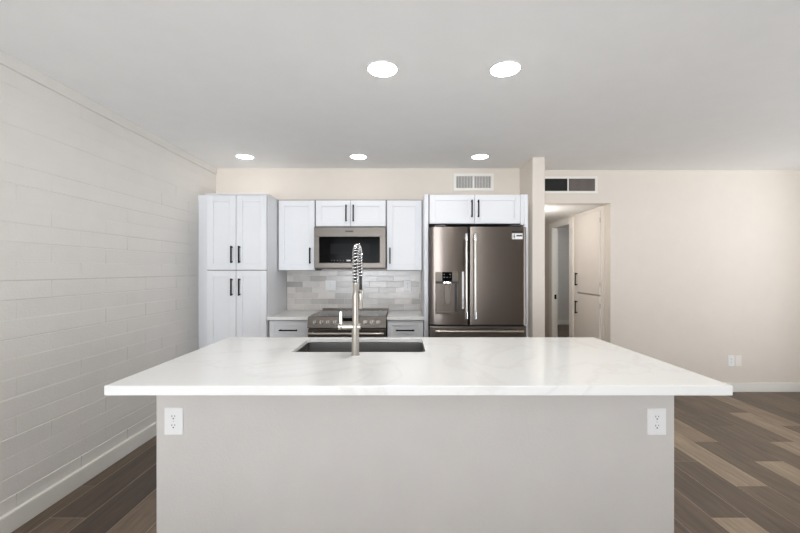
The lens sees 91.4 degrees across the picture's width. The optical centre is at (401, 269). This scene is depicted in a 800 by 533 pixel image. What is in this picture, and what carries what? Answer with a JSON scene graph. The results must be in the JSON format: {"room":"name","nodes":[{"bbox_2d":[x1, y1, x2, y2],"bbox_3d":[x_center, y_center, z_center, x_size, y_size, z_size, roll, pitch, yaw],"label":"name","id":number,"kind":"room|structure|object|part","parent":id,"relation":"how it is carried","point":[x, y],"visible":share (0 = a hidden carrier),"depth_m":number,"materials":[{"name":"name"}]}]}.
{"room":"kitchen","nodes":[
{"label":"kitchen","id":0,"kind":"room"},
{"bbox_2d":[0,64,215,516],"bbox_3d":[-2.179,0.125,0.580,0.202,2.520,7.800,0,0,0],"label":"wall","id":1,"kind":"structure","parent":0,"point":[99,219],"depth_m":2.52,"materials":[{"name":"white paint"}]},
{"bbox_2d":[0,421,156,532],"bbox_3d":[-2.071,1.333,0.350,0.026,0.105,7.100,0,0,0],"label":"baseboard","id":2,"kind":"structure","parent":1,"relation":"attached to","point":[12,520],"depth_m":2.42,"materials":[{"name":"white paint"}]},
{"bbox_2d":[0,50,216,174],"bbox_3d":[-2.074,-1.101,0.580,0.016,0.068,7.560,0,0,0],"label":"trim","id":3,"kind":"structure","parent":1,"relation":"attached to","point":[6,60],"depth_m":2.58,"materials":[{"name":"white paint"}]},
{"bbox_2d":[216,168,519,311],"bbox_3d":[-0.383,0.125,4.420,3.394,2.520,0.120,0,0,0],"label":"wall","id":4,"kind":"structure","parent":0,"point":[280,183],"depth_m":4.36,"materials":[{"name":"beige paint"}]},
{"bbox_2d":[278,200,321,270],"bbox_3d":[-1.091,-0.361,4.171,0.387,0.733,0.371,0,0,0],"label":"upper cabinet","id":5,"kind":"object","parent":4,"relation":"attached to","point":[296,218],"visible":0.99,"depth_m":4.03,"materials":[{"name":"white paint"}]},
{"bbox_2d":[316,200,385,226],"bbox_3d":[-0.529,-0.588,4.171,0.732,0.281,0.371,0,0,0],"label":"upper cabinet","id":6,"kind":"object","parent":4,"relation":"attached to","point":[329,213],"visible":1,"depth_m":4.02,"materials":[{"name":"white paint"}]},
{"bbox_3d":[-0.711,-0.585,4.030,0.354,0.267,0.020,0,0,0],"label":"door","id":7,"kind":"part","parent":6,"relation":"part of","materials":[{"name":"white paint"}]},
{"bbox_3d":[-0.574,-0.584,4.003,0.012,0.172,0.034,0,0,0],"label":"handle","id":8,"kind":"part","parent":6,"relation":"part of","materials":[{"name":"black metal"}]},
{"bbox_2d":[314,227,385,268],"bbox_3d":[-0.529,-0.223,4.150,0.728,0.425,0.392,0,0,0],"label":"microwave","id":9,"kind":"object","parent":6,"relation":"attached to","point":[333,246],"visible":0.98,"depth_m":3.96,"materials":[{"name":"silver metal"}]},
{"bbox_3d":[-0.533,-0.205,3.970,0.614,0.264,0.025,0,0,0],"label":"door glass","id":10,"kind":"part","parent":9,"relation":"part of","materials":[{"name":"black glass"}]},
{"bbox_3d":[-0.500,-0.584,4.003,0.012,0.172,0.034,0,0,0],"label":"handle","id":11,"kind":"part","parent":6,"relation":"part of","materials":[{"name":"black metal"}]},
{"bbox_3d":[-0.349,-0.585,4.030,0.361,0.267,0.020,0,0,0],"label":"door","id":12,"kind":"part","parent":6,"relation":"part of","materials":[{"name":"white paint"}]},
{"bbox_2d":[287,271,420,309],"bbox_3d":[-0.537,0.226,4.354,1.494,0.440,0.008,0,0,0],"label":"tile backsplash","id":13,"kind":"structure","parent":4,"relation":"attached to","point":[306,290],"depth_m":4.35,"materials":[{"name":"tile"}]},
{"bbox_2d":[326,280,335,289],"bbox_3d":[-0.793,0.170,4.346,0.118,0.116,0.010,0,0,0],"label":"light switch","id":14,"kind":"object","parent":13,"relation":"attached to","point":[330,284],"visible":1,"depth_m":4.34,"materials":[{"name":"white plastic"}]},
{"bbox_2d":[404,280,410,290],"bbox_3d":[0.063,0.172,4.347,0.078,0.118,0.009,0,0,0],"label":"wall outlet","id":15,"kind":"object","parent":13,"relation":"attached to","point":[407,283],"visible":1,"depth_m":4.34,"materials":[{"name":"white plastic"}]},
{"bbox_2d":[386,200,421,270],"bbox_3d":[0.024,-0.361,4.171,0.369,0.733,0.371,0,0,0],"label":"upper cabinet","id":16,"kind":"object","parent":4,"relation":"attached to","point":[403,217],"visible":1,"depth_m":4.03,"materials":[{"name":"white paint"}]},
{"bbox_3d":[-0.124,-0.147,4.003,0.012,0.165,0.034,0,0,0],"label":"handle","id":17,"kind":"part","parent":16,"relation":"part of","materials":[{"name":"black metal"}]},
{"bbox_2d":[453,174,493,190],"bbox_3d":[0.798,-0.981,4.356,0.447,0.192,0.011,0,0,0],"label":"air vent","id":18,"kind":"object","parent":4,"relation":"in","point":[461,182],"visible":1,"depth_m":4.35,"materials":[{"name":"white metal"}]},
{"bbox_2d":[0,0,799,169],"bbox_3d":[1.420,-1.185,0.620,7.400,0.100,7.880,0,0,0],"label":"ceiling","id":19,"kind":"structure","parent":0,"point":[599,84],"depth_m":2.31,"materials":[{"name":"paint"}]},
{"bbox_2d":[236,154,253,158],"bbox_3d":[-1.570,-1.130,3.900,0.174,0.010,0.174,0,0,0],"label":"recessed light","id":20,"kind":"object","parent":19,"relation":"in","point":[242,156],"visible":1,"depth_m":3.87,"materials":[{"name":"white plastic"}]},
{"bbox_2d":[350,154,366,158],"bbox_3d":[-0.435,-1.130,3.900,0.174,0.010,0.174,0,0,0],"label":"recessed light","id":21,"kind":"object","parent":19,"relation":"in","point":[354,156],"visible":1,"depth_m":3.87,"materials":[{"name":"white plastic"}]},
{"bbox_2d":[367,61,397,76],"bbox_3d":[-0.110,-1.130,2.200,0.174,0.010,0.174,0,0,0],"label":"recessed light","id":22,"kind":"object","parent":19,"relation":"in","point":[377,68],"visible":1,"depth_m":2.19,"materials":[{"name":"white plastic"}]},
{"bbox_2d":[471,154,488,158],"bbox_3d":[0.780,-1.130,3.900,0.174,0.010,0.174,0,0,0],"label":"recessed light","id":23,"kind":"object","parent":19,"relation":"in","point":[477,156],"visible":1,"depth_m":3.87,"materials":[{"name":"white plastic"}]},
{"bbox_2d":[489,61,520,76],"bbox_3d":[0.582,-1.130,2.200,0.174,0.010,0.174,0,0,0],"label":"recessed light","id":24,"kind":"object","parent":19,"relation":"in","point":[504,68],"visible":1,"depth_m":2.18,"materials":[{"name":"white plastic"}]},
{"bbox_2d":[11,325,799,532],"bbox_3d":[1.470,1.425,3.340,7.300,0.080,13.320,0,0,0],"label":"floor","id":25,"kind":"structure","parent":0,"point":[737,455],"depth_m":2.55,"materials":[{"name":"brown wood"}]},
{"bbox_2d":[198,194,286,348],"bbox_3d":[-1.681,0.310,4.021,0.792,2.150,0.671,0,0,0],"label":"pantry cabinet","id":26,"kind":"object","parent":25,"relation":"on","point":[241,284],"visible":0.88,"depth_m":3.73,"materials":[{"name":"white paint"}]},
{"bbox_3d":[-1.725,0.640,3.730,0.278,1.269,0.020,0,0,0],"label":"door","id":27,"kind":"part","parent":26,"relation":"part of","materials":[{"name":"white paint"}]},
{"bbox_3d":[-1.725,-0.357,3.730,0.278,0.710,0.020,0,0,0],"label":"door","id":28,"kind":"part","parent":26,"relation":"part of","materials":[{"name":"white paint"}]},
{"bbox_3d":[-1.621,0.162,3.703,0.012,0.164,0.034,0,0,0],"label":"handle","id":29,"kind":"part","parent":26,"relation":"part of","materials":[{"name":"black metal"}]},
{"bbox_3d":[-1.621,-0.148,3.703,0.012,0.164,0.034,0,0,0],"label":"handle","id":30,"kind":"part","parent":26,"relation":"part of","materials":[{"name":"black metal"}]},
{"bbox_3d":[-1.579,0.285,3.741,0.577,1.999,0.002,0,0,0],"label":"frame","id":31,"kind":"part","parent":26,"relation":"part of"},
{"bbox_3d":[-1.581,-0.724,4.040,0.593,0.012,0.634,0,0,0],"label":"trim","id":32,"kind":"part","parent":26,"relation":"part of","materials":[{"name":"white paint"}]},
{"bbox_3d":[-1.438,0.640,3.730,0.288,1.269,0.020,0,0,0],"label":"door","id":33,"kind":"part","parent":26,"relation":"part of","materials":[{"name":"white paint"}]},
{"bbox_3d":[-1.438,-0.357,3.730,0.288,0.710,0.020,0,0,0],"label":"door","id":34,"kind":"part","parent":26,"relation":"part of","materials":[{"name":"white paint"}]},
{"bbox_2d":[268,320,307,336],"bbox_3d":[-1.085,0.931,4.027,0.401,0.908,0.661,0,0,0],"label":"base cabinet","id":35,"kind":"object","parent":25,"relation":"on","point":[276,328],"visible":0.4,"depth_m":3.73,"materials":[{"name":"white paint"}]},
{"bbox_2d":[267,310,320,319],"bbox_3d":[-1.083,0.461,4.025,0.403,0.030,0.650,0,0,0],"label":"countertop","id":36,"kind":"structure","parent":35,"relation":"on","point":[288,314],"depth_m":3.83,"materials":[{"name":"white stone"}]},
{"bbox_2d":[307,308,388,336],"bbox_3d":[-0.514,0.903,3.953,0.728,0.963,0.785,0,0,0],"label":"range","id":37,"kind":"object","parent":25,"relation":"on","point":[373,321],"visible":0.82,"depth_m":3.63,"materials":[{"name":"silver metal"}]},
{"bbox_3d":[-0.514,0.585,3.595,0.688,0.025,0.068,0,0,0],"label":"handle","id":38,"kind":"part","parent":37,"relation":"part of","materials":[{"name":"silver metal"}]},
{"bbox_3d":[-0.514,0.487,3.645,0.728,0.099,0.060,0,0,0],"label":"control panel","id":39,"kind":"part","parent":37,"relation":"part of","materials":[{"name":"silver metal"}]},
{"bbox_3d":[-0.514,0.843,3.650,0.724,0.585,0.046,0,0,0],"label":"oven door","id":40,"kind":"part","parent":37,"relation":"part of","materials":[{"name":"silver metal"}]},
{"bbox_2d":[309,309,388,316],"bbox_3d":[-0.514,0.442,4.005,0.728,0.013,0.683,0,0,0],"label":"cooktop","id":41,"kind":"object","parent":37,"relation":"in","point":[325,312],"depth_m":3.91,"materials":[{"name":"black glass"}]},
{"bbox_3d":[-0.514,0.429,4.325,0.728,0.014,0.040,0,0,0],"label":"trim","id":42,"kind":"part","parent":37,"relation":"part of","materials":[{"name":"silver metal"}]},
{"bbox_2d":[387,320,423,336],"bbox_3d":[0.033,0.931,4.027,0.353,0.908,0.661,0,0,0],"label":"base cabinet","id":43,"kind":"object","parent":25,"relation":"on","point":[395,328],"visible":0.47,"depth_m":3.73,"materials":[{"name":"white paint"}]},
{"bbox_2d":[387,310,423,319],"bbox_3d":[0.032,0.461,4.025,0.356,0.030,0.650,0,0,0],"label":"countertop","id":44,"kind":"structure","parent":43,"relation":"on","point":[392,314],"depth_m":3.83,"materials":[{"name":"white stone"}]},
{"bbox_2d":[157,395,673,532],"bbox_3d":[0.061,0.935,2.201,2.384,0.900,0.814,0,0,0],"label":"kitchen island","id":45,"kind":"object","parent":25,"relation":"on","point":[239,463],"visible":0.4,"depth_m":1.79,"materials":[{"name":"paint"}]},
{"bbox_2d":[165,408,182,434],"bbox_3d":[-1.048,0.694,1.791,0.085,0.124,0.009,0,0,0],"label":"wall outlet","id":46,"kind":"object","parent":45,"relation":"attached to","point":[173,416],"visible":1,"depth_m":1.79,"materials":[{"name":"white plastic"}]},
{"bbox_2d":[170,423,176,428],"bbox_3d":[-1.048,0.715,1.788,0.033,0.027,0.004,0,0,0],"label":"receptacle","id":47,"kind":"object","parent":46,"relation":"attached to","point":[172,425],"depth_m":1.79,"materials":[{"name":"white plastic"}]},
{"bbox_2d":[170,414,176,419],"bbox_3d":[-1.048,0.673,1.788,0.033,0.027,0.004,0,0,0],"label":"receptacle","id":48,"kind":"object","parent":46,"relation":"attached to","point":[172,416],"depth_m":1.79,"materials":[{"name":"white plastic"}]},
{"bbox_2d":[104,337,732,394],"bbox_3d":[0.064,0.465,2.045,2.424,0.038,1.086,0,0,0],"label":"island countertop","id":49,"kind":"structure","parent":45,"relation":"on","point":[231,365],"depth_m":1.73,"materials":[{"name":"white stone"}]},
{"bbox_2d":[338,244,363,355],"bbox_3d":[-0.277,0.150,2.143,0.116,0.592,0.242,0,0,0],"label":"kitchen faucet","id":50,"kind":"object","parent":49,"relation":"on","point":[357,296],"visible":1,"depth_m":2.04,"materials":[{"name":"silver metal"}]},
{"bbox_3d":[-0.323,0.264,2.046,0.024,0.096,0.033,0,0,0],"label":"lever","id":51,"kind":"part","parent":50,"relation":"part of","materials":[{"name":"silver metal"}]},
{"bbox_2d":[296,343,424,351],"bbox_3d":[-0.237,0.584,2.310,0.799,0.226,0.446,0,0,0],"label":"sink","id":52,"kind":"object","parent":49,"relation":"in","point":[309,347],"visible":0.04,"depth_m":2.52,"materials":[{"name":"metal"}]},
{"bbox_2d":[647,408,665,434],"bbox_3d":[1.169,0.696,1.791,0.086,0.122,0.009,0,0,0],"label":"wall outlet","id":53,"kind":"object","parent":45,"relation":"attached to","point":[656,417],"visible":1,"depth_m":1.79,"materials":[{"name":"white plastic"}]},
{"bbox_2d":[653,423,660,428],"bbox_3d":[1.169,0.717,1.788,0.033,0.027,0.004,0,0,0],"label":"receptacle","id":54,"kind":"object","parent":53,"relation":"attached to","point":[655,425],"depth_m":1.79,"materials":[{"name":"white plastic"}]},
{"bbox_2d":[653,414,660,419],"bbox_3d":[1.169,0.675,1.788,0.033,0.027,0.004,0,0,0],"label":"receptacle","id":55,"kind":"object","parent":53,"relation":"attached to","point":[655,416],"depth_m":1.79,"materials":[{"name":"white plastic"}]},
{"bbox_2d":[421,194,527,336],"bbox_3d":[0.705,0.333,4.011,0.985,2.104,0.691,0,0,0],"label":"tall cabinet","id":56,"kind":"object","parent":25,"relation":"on","point":[448,210],"visible":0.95,"depth_m":3.70,"materials":[{"name":"white paint"}]},
{"bbox_3d":[0.231,0.333,4.029,0.038,2.104,0.657,0,0,0],"label":"panel","id":57,"kind":"part","parent":56,"relation":"part of","materials":[{"name":"white paint"}]},
{"bbox_3d":[0.475,-0.578,3.710,0.426,0.274,0.020,0,0,0],"label":"door","id":58,"kind":"part","parent":56,"relation":"part of","materials":[{"name":"white paint"}]},
{"bbox_3d":[0.660,-0.580,3.683,0.012,0.165,0.034,0,0,0],"label":"handle","id":59,"kind":"part","parent":56,"relation":"part of","materials":[{"name":"black metal"}]},
{"bbox_3d":[0.907,-0.578,3.710,0.430,0.274,0.020,0,0,0],"label":"door","id":60,"kind":"part","parent":56,"relation":"part of","materials":[{"name":"white paint"}]},
{"bbox_3d":[1.179,0.333,4.029,0.037,2.104,0.657,0,0,0],"label":"panel","id":61,"kind":"part","parent":56,"relation":"part of","materials":[{"name":"white paint"}]},
{"bbox_2d":[428,225,526,336],"bbox_3d":[0.697,0.485,3.909,0.881,1.800,0.862,0,0,0],"label":"refrigerator","id":62,"kind":"object","parent":25,"relation":"on","point":[477,275],"visible":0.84,"depth_m":3.54,"materials":[{"name":"silver metal"}]},
{"bbox_3d":[0.407,0.209,3.540,0.210,0.382,0.014,0,0,0],"label":"dispenser frame","id":63,"kind":"part","parent":62,"relation":"part of","materials":[{"name":"silver metal"}]},
{"bbox_3d":[0.427,0.052,3.580,0.342,0.890,0.070,0,0,0],"label":"door","id":64,"kind":"part","parent":62,"relation":"part of","materials":[{"name":"silver metal"}]},
{"bbox_3d":[0.577,0.055,3.512,0.029,0.764,0.068,0,0,0],"label":"handle","id":65,"kind":"part","parent":62,"relation":"part of","materials":[{"name":"silver metal"}]},
{"bbox_3d":[0.655,0.055,3.512,0.029,0.764,0.068,0,0,0],"label":"handle","id":66,"kind":"part","parent":62,"relation":"part of","materials":[{"name":"silver metal"}]},
{"bbox_3d":[0.697,0.724,3.582,0.881,0.422,0.066,0,0,0],"label":"freezer drawer","id":67,"kind":"part","parent":62,"relation":"part of","materials":[{"name":"silver metal"}]},
{"bbox_3d":[0.698,0.553,3.521,0.795,0.024,0.065,0,0,0],"label":"handle","id":68,"kind":"part","parent":62,"relation":"part of","materials":[{"name":"silver metal"}]},
{"bbox_3d":[0.874,0.052,3.580,0.526,0.890,0.070,0,0,0],"label":"door","id":69,"kind":"part","parent":62,"relation":"part of","materials":[{"name":"silver metal"}]},
{"bbox_2d":[575,205,604,340],"bbox_3d":[2.571,0.311,4.947,0.504,2.148,0.762,0,0,0],"label":"linen cabinet","id":70,"kind":"object","parent":25,"relation":"on","point":[590,224],"visible":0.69,"depth_m":4.87,"materials":[{"name":"paint"}]},
{"bbox_3d":[2.363,0.799,4.965,0.020,0.972,0.640,0,0,0],"label":"door","id":71,"kind":"part","parent":70,"relation":"part of","materials":[{"name":"paint"}]},
{"bbox_3d":[2.363,-0.209,4.965,0.020,1.012,0.640,0,0,0],"label":"door","id":72,"kind":"part","parent":70,"relation":"part of","materials":[{"name":"paint"}]},
{"bbox_2d":[520,157,544,336],"bbox_3d":[1.377,0.125,4.244,0.126,2.520,0.633,0,0,0],"label":"wall","id":73,"kind":"structure","parent":0,"point":[532,174],"depth_m":3.93,"materials":[{"name":"beige paint"}]},
{"bbox_2d":[545,214,574,336],"bbox_3d":[2.404,0.310,6.715,0.062,2.150,2.770,0,0,0],"label":"wall","id":74,"kind":"structure","parent":0,"point":[571,216],"depth_m":6.36,"materials":[{"name":"beige paint"}]},
{"bbox_2d":[549,217,573,336],"bbox_3d":[2.397,0.328,5.815,0.084,2.115,0.860,0,0,0],"label":"door frame","id":75,"kind":"structure","parent":74,"relation":"in","point":[553,228],"depth_m":6.12,"materials":[{"name":"white paint"}]},
{"bbox_2d":[558,228,568,319],"bbox_3d":[3.777,0.160,9.976,2.685,2.450,0.147,0,0,0],"label":"wall","id":76,"kind":"structure","parent":0,"point":[563,233],"depth_m":9.90,"materials":[{"name":"white paint"}]},
{"bbox_2d":[558,320,568,324],"bbox_3d":[3.721,1.325,9.896,2.557,0.120,0.016,0,0,0],"label":"baseboard","id":77,"kind":"structure","parent":76,"relation":"attached to","point":[560,322],"depth_m":9.89,"materials":[{"name":"white paint"}]},
{"bbox_2d":[545,205,602,223],"bbox_3d":[1.877,-0.815,6.330,1.115,0.100,3.540,0,0,0],"label":"ceiling","id":78,"kind":"structure","parent":0,"point":[552,212],"depth_m":5.01,"materials":[{"name":"paint"}]},
{"bbox_2d":[545,170,799,382],"bbox_3d":[3.280,0.125,4.500,3.680,2.520,0.120,0,0,0],"label":"wall","id":79,"kind":"structure","parent":0,"point":[702,267],"depth_m":4.44,"materials":[{"name":"beige paint"}]},
{"bbox_2d":[545,176,596,192],"bbox_3d":[1.889,-0.969,4.436,0.667,0.192,0.011,0,0,0],"label":"air vent","id":80,"kind":"object","parent":79,"relation":"in","point":[553,184],"visible":0.81,"depth_m":4.43,"materials":[{"name":"white metal"}]},
{"bbox_2d":[728,355,734,365],"bbox_3d":[3.746,1.030,4.437,0.073,0.124,0.009,0,0,0],"label":"wall outlet","id":81,"kind":"object","parent":79,"relation":"attached to","point":[731,358],"visible":1,"depth_m":4.43,"materials":[{"name":"white plastic"}]},
{"bbox_2d":[735,355,741,365],"bbox_3d":[3.826,1.030,4.437,0.074,0.124,0.008,0,0,0],"label":"blank plate","id":82,"kind":"object","parent":79,"relation":"attached to","point":[738,358],"visible":1,"depth_m":4.43,"materials":[{"name":"beige plastic"}]},
{"bbox_2d":[726,383,799,391],"bbox_3d":[3.687,1.333,4.432,2.627,0.105,0.016,0,0,0],"label":"baseboard","id":83,"kind":"structure","parent":79,"relation":"attached to","point":[737,387],"depth_m":4.42,"materials":[{"name":"white paint"}]}
]}

